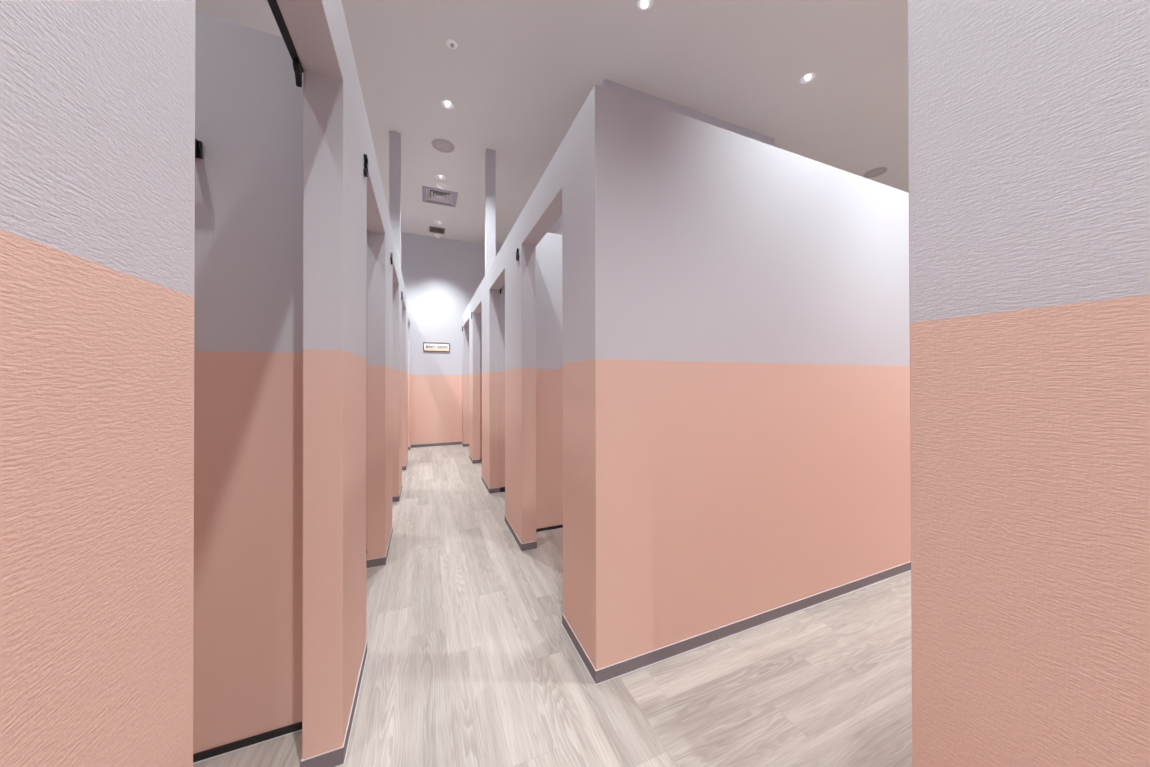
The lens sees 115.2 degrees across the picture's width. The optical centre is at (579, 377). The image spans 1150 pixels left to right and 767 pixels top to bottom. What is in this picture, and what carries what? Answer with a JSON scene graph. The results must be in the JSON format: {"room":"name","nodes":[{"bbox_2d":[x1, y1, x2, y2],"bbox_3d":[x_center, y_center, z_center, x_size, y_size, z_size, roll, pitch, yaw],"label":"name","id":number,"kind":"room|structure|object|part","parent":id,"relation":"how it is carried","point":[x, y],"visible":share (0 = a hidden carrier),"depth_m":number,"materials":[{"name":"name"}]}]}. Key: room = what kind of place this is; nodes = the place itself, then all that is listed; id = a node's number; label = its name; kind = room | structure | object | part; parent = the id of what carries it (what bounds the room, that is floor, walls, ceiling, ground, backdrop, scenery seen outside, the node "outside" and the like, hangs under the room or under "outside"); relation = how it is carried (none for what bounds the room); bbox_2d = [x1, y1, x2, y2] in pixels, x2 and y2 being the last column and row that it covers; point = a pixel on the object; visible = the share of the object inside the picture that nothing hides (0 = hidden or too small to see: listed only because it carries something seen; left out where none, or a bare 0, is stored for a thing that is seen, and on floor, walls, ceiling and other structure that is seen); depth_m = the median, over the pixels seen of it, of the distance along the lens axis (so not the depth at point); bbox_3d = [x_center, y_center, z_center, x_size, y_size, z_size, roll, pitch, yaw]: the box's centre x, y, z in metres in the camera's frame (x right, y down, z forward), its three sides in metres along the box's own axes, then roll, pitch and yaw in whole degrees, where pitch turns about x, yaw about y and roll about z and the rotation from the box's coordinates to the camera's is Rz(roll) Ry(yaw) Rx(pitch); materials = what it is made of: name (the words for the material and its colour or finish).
{"room":"changing room","nodes":[
{"label":"changing room","id":0,"kind":"room"},
{"bbox_2d":[0,0,410,766],"bbox_3d":[-0.949,0.024,1.529,0.100,2.270,9.956,0,0,-23],"label":"wall","id":1,"kind":"structure","parent":0,"point":[97,97],"depth_m":0.31,"materials":[{"name":"paint"}]},
{"bbox_2d":[267,0,302,86],"bbox_3d":[-0.665,-0.885,0.704,0.018,0.087,0.798,0,0,-23],"label":"rail","id":2,"kind":"object","parent":1,"relation":"attached to","point":[298,69],"visible":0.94,"depth_m":0.97,"materials":[{"name":"black metal"}]},
{"bbox_2d":[300,640,367,766],"bbox_3d":[-0.849,1.132,1.294,0.111,0.051,0.490,0,0,-23],"label":"baseboard","id":3,"kind":"structure","parent":1,"relation":"attached to","point":[336,757],"depth_m":1.09,"materials":[{"name":"grey plastic"}]},
{"bbox_2d":[363,154,367,176],"bbox_3d":[-0.869,-0.856,1.482,0.011,0.085,0.046,0,0,-23],"label":"number sign","id":4,"kind":"object","parent":1,"relation":"attached to","point":[365,169],"visible":1,"depth_m":1.47,"materials":[{"name":"black metal"}]},
{"bbox_2d":[366,526,392,568],"bbox_3d":[-1.352,1.139,2.482,0.111,0.051,0.532,0,0,-23],"label":"baseboard","id":5,"kind":"structure","parent":1,"relation":"attached to","point":[371,563],"depth_m":2.25,"materials":[{"name":"grey plastic"}]},
{"bbox_2d":[392,485,401,501],"bbox_3d":[-1.838,1.146,3.631,0.111,0.051,0.473,0,0,-23],"label":"baseboard","id":6,"kind":"structure","parent":1,"relation":"attached to","point":[396,498],"depth_m":3.43,"materials":[{"name":"grey plastic"}]},
{"bbox_2d":[193,12,302,753],"bbox_3d":[-1.411,0.023,1.054,1.122,2.270,0.100,0,0,-23],"label":"wall","id":7,"kind":"structure","parent":0,"point":[248,293],"depth_m":1.15,"materials":[{"name":"paint"}]},
{"bbox_2d":[195,138,202,158],"bbox_3d":[-1.303,-0.690,0.993,0.375,0.051,0.104,0,0,-23],"label":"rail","id":8,"kind":"object","parent":7,"relation":"attached to","point":[198,144],"visible":0.05,"depth_m":1.10,"materials":[{"name":"black metal"}]},
{"bbox_3d":[-1.148,-0.690,1.073,0.012,0.051,0.057,0,0,-23],"label":"arm","id":9,"kind":"part","parent":8,"relation":"part of"},
{"bbox_2d":[193,721,301,763],"bbox_3d":[-1.390,1.146,0.997,1.118,0.024,0.009,0,0,-23],"label":"baseboard","id":10,"kind":"structure","parent":7,"relation":"attached to","point":[290,729],"depth_m":1.14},
{"bbox_2d":[366,465,366,549],"bbox_3d":[-1.918,0.030,2.251,1.122,2.270,0.100,0,0,-23],"label":"wall","id":11,"kind":"structure","parent":0,"point":[366,465],"depth_m":2.41,"materials":[{"name":"paint"}]},
{"bbox_2d":[389,131,400,266],"bbox_3d":[-1.852,-1.764,3.662,0.099,1.330,0.100,0,0,-23],"label":"column","id":12,"kind":"structure","parent":0,"point":[394,138],"depth_m":3.62,"materials":[{"name":"paint"}]},
{"bbox_2d":[401,232,501,444],"bbox_3d":[-0.444,-0.614,7.206,10.000,3.600,0.100,0,0,-23],"label":"wall","id":13,"kind":"structure","parent":0,"point":[441,276],"depth_m":6.30,"materials":[{"name":"paint"}]},
{"bbox_2d":[423,342,449,351],"bbox_3d":[-2.466,-0.519,6.288,0.425,0.150,0.014,0,0,-23],"label":"wall sign","id":14,"kind":"object","parent":13,"relation":"attached to","point":[427,346],"visible":1,"depth_m":6.29,"materials":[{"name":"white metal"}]},
{"bbox_2d":[411,441,461,447],"bbox_3d":[-2.462,1.159,6.286,0.821,0.052,0.004,0,0,-23],"label":"baseboard","id":15,"kind":"structure","parent":13,"relation":"attached to","point":[459,442],"depth_m":6.28,"materials":[{"name":"grey plastic"}]},
{"bbox_2d":[480,312,481,458],"bbox_3d":[-0.960,0.043,5.403,1.057,2.270,0.100,0,0,-23],"label":"wall","id":16,"kind":"structure","parent":0,"point":[481,312],"depth_m":5.16,"materials":[{"name":"paint"}]},
{"bbox_2d":[485,148,495,274],"bbox_3d":[-0.966,-1.764,3.934,0.099,1.330,0.100,0,0,-23],"label":"column","id":17,"kind":"structure","parent":0,"point":[490,155],"depth_m":3.89,"materials":[{"name":"paint"}]},
{"bbox_2d":[499,284,504,486],"bbox_3d":[-0.390,0.035,4.056,1.057,2.270,0.305,0,0,-23],"label":"wall","id":18,"kind":"structure","parent":0,"point":[502,295],"depth_m":3.72,"materials":[{"name":"paint"}]},
{"bbox_2d":[462,85,618,669],"bbox_3d":[-0.968,0.036,3.937,0.100,2.270,5.506,0,0,-23],"label":"wall","id":19,"kind":"structure","parent":0,"point":[579,184],"depth_m":1.58,"materials":[{"name":"paint"}]},
{"bbox_2d":[469,454,480,463],"bbox_3d":[-1.490,1.153,5.170,0.111,0.051,0.436,0,0,-23],"label":"baseboard","id":20,"kind":"structure","parent":19,"relation":"attached to","point":[470,458],"depth_m":4.98,"materials":[{"name":"grey plastic"}]},
{"bbox_2d":[481,476,499,493],"bbox_3d":[-0.967,1.145,3.936,0.111,0.051,0.556,0,0,-23],"label":"baseboard","id":21,"kind":"structure","parent":19,"relation":"attached to","point":[491,490],"depth_m":3.70,"materials":[{"name":"grey plastic"}]},
{"bbox_2d":[516,248,518,260],"bbox_3d":[-0.431,-0.847,2.526,0.011,0.086,0.053,0,0,-23],"label":"number sign","id":22,"kind":"object","parent":19,"relation":"attached to","point":[517,253],"visible":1,"depth_m":2.52,"materials":[{"name":"black metal"}]},
{"bbox_2d":[504,516,536,551],"bbox_3d":[-0.449,1.139,2.711,0.111,0.051,0.565,0,0,-23],"label":"baseboard","id":23,"kind":"structure","parent":19,"relation":"attached to","point":[530,545],"depth_m":2.47,"materials":[{"name":"grey plastic"}]},
{"bbox_2d":[536,233,562,528],"bbox_3d":[0.069,0.029,2.972,1.057,2.270,0.100,0,0,-23],"label":"wall","id":24,"kind":"structure","parent":0,"point":[549,339],"depth_m":2.79,"materials":[{"name":"paint"}]},
{"bbox_2d":[536,525,562,532],"bbox_3d":[0.094,1.152,2.917,1.053,0.024,0.009,0,0,-23],"label":"baseboard","id":25,"kind":"structure","parent":24,"relation":"attached to","point":[557,526],"depth_m":2.78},
{"bbox_2d":[195,0,908,245],"bbox_3d":[1.493,-2.440,2.631,10.000,0.001,10.056,0,0,-23],"label":"ceiling","id":26,"kind":"structure","parent":0,"point":[520,73],"depth_m":2.94,"materials":[{"name":"paint"}]},
{"bbox_2d":[429,226,444,233],"bbox_3d":[-2.345,-2.443,5.993,0.246,0.067,0.246,0,0,-23],"label":"ceiling vent","id":27,"kind":"object","parent":26,"relation":"in","point":[432,229],"visible":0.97,"depth_m":6.00,"materials":[{"name":"grey metal"}]},
{"bbox_2d":[422,186,457,206],"bbox_3d":[-1.884,-2.463,4.909,0.436,0.099,0.436,0,0,-23],"label":"ceiling vent","id":28,"kind":"object","parent":26,"relation":"in","point":[433,194],"visible":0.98,"depth_m":4.93,"materials":[{"name":"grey metal"}]},
{"bbox_2d":[436,174,445,179],"bbox_3d":[-1.683,-2.460,4.423,0.112,0.080,0.112,0,0,-23],"label":"recessed light","id":29,"kind":"object","parent":26,"relation":"in","point":[441,177],"visible":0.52,"depth_m":4.45,"materials":[{"name":"white glass"}]},
{"bbox_2d":[436,182,446,188],"bbox_3d":[-1.742,-2.398,4.597,0.132,0.052,0.132,0,0,-23],"label":"smoke detector","id":30,"kind":"object","parent":26,"relation":"attached to","point":[440,185],"visible":1,"depth_m":4.57,"materials":[{"name":"white plastic"}]},
{"bbox_2d":[432,139,454,152],"bbox_3d":[-1.434,-2.425,3.832,0.228,0.006,0.228,0,0,-23],"label":"ceiling speaker","id":31,"kind":"object","parent":26,"relation":"attached to","point":[442,145],"visible":1,"depth_m":3.82},
{"bbox_2d":[441,100,454,108],"bbox_3d":[-1.177,-2.467,3.255,0.112,0.080,0.112,0,0,-23],"label":"recessed light","id":32,"kind":"object","parent":26,"relation":"in","point":[447,104],"visible":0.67,"depth_m":3.28,"materials":[{"name":"white glass"}]},
{"bbox_2d":[446,39,457,48],"bbox_3d":[-0.934,-2.424,2.668,0.082,0.022,0.082,0,0,-23],"label":"sprinkler","id":33,"kind":"object","parent":26,"relation":"attached to","point":[451,43],"visible":1,"depth_m":2.66,"materials":[{"name":"white plastic"}]},
{"bbox_2d":[636,0,653,10],"bbox_3d":[0.424,-2.474,2.371,0.112,0.080,0.112,0,0,-23],"label":"recessed light","id":34,"kind":"object","parent":26,"relation":"in","point":[643,5],"visible":1,"depth_m":2.40,"materials":[{"name":"white glass"}]},
{"bbox_2d":[800,72,815,83],"bbox_3d":[1.857,-2.474,2.977,0.112,0.080,0.112,0,0,-23],"label":"recessed light","id":35,"kind":"object","parent":26,"relation":"in","point":[808,77],"visible":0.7,"depth_m":3.00,"materials":[{"name":"white glass"}]},
{"bbox_2d":[863,167,886,177],"bbox_3d":[3.514,-2.433,4.346,0.228,0.006,0.228,0,0,-23],"label":"ceiling speaker","id":36,"kind":"object","parent":26,"relation":"attached to","point":[878,171],"visible":0.98,"depth_m":4.34},
{"bbox_2d":[193,444,911,766],"bbox_3d":[1.500,1.160,2.613,10.000,0.001,10.056,0,0,-23],"label":"floor","id":37,"kind":"structure","parent":0,"point":[471,661],"depth_m":1.40,"materials":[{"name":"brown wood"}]},
{"bbox_2d":[551,79,773,234],"bbox_3d":[0.826,-1.768,3.994,1.932,1.328,1.395,0,0,-23],"label":"wall","id":38,"kind":"structure","parent":0,"point":[556,228],"depth_m":3.32,"materials":[{"name":"paint"}]},
{"bbox_2d":[617,92,910,661],"bbox_3d":[2.666,0.022,2.539,5.511,2.270,0.100,0,0,-23],"label":"wall","id":39,"kind":"structure","parent":0,"point":[764,325],"depth_m":1.69,"materials":[{"name":"paint"}]},
{"bbox_2d":[562,561,910,684],"bbox_3d":[2.573,1.132,2.636,5.618,0.051,0.373,0,0,-23],"label":"baseboard","id":40,"kind":"structure","parent":39,"relation":"attached to","point":[599,676],"depth_m":1.62,"materials":[{"name":"grey plastic"}]},
{"bbox_2d":[907,0,1149,766],"bbox_3d":[3.697,0.007,-0.022,5.607,2.270,3.477,0,0,-23],"label":"wall","id":41,"kind":"structure","parent":0,"point":[1029,120],"depth_m":0.39,"materials":[{"name":"paint"}]}
]}

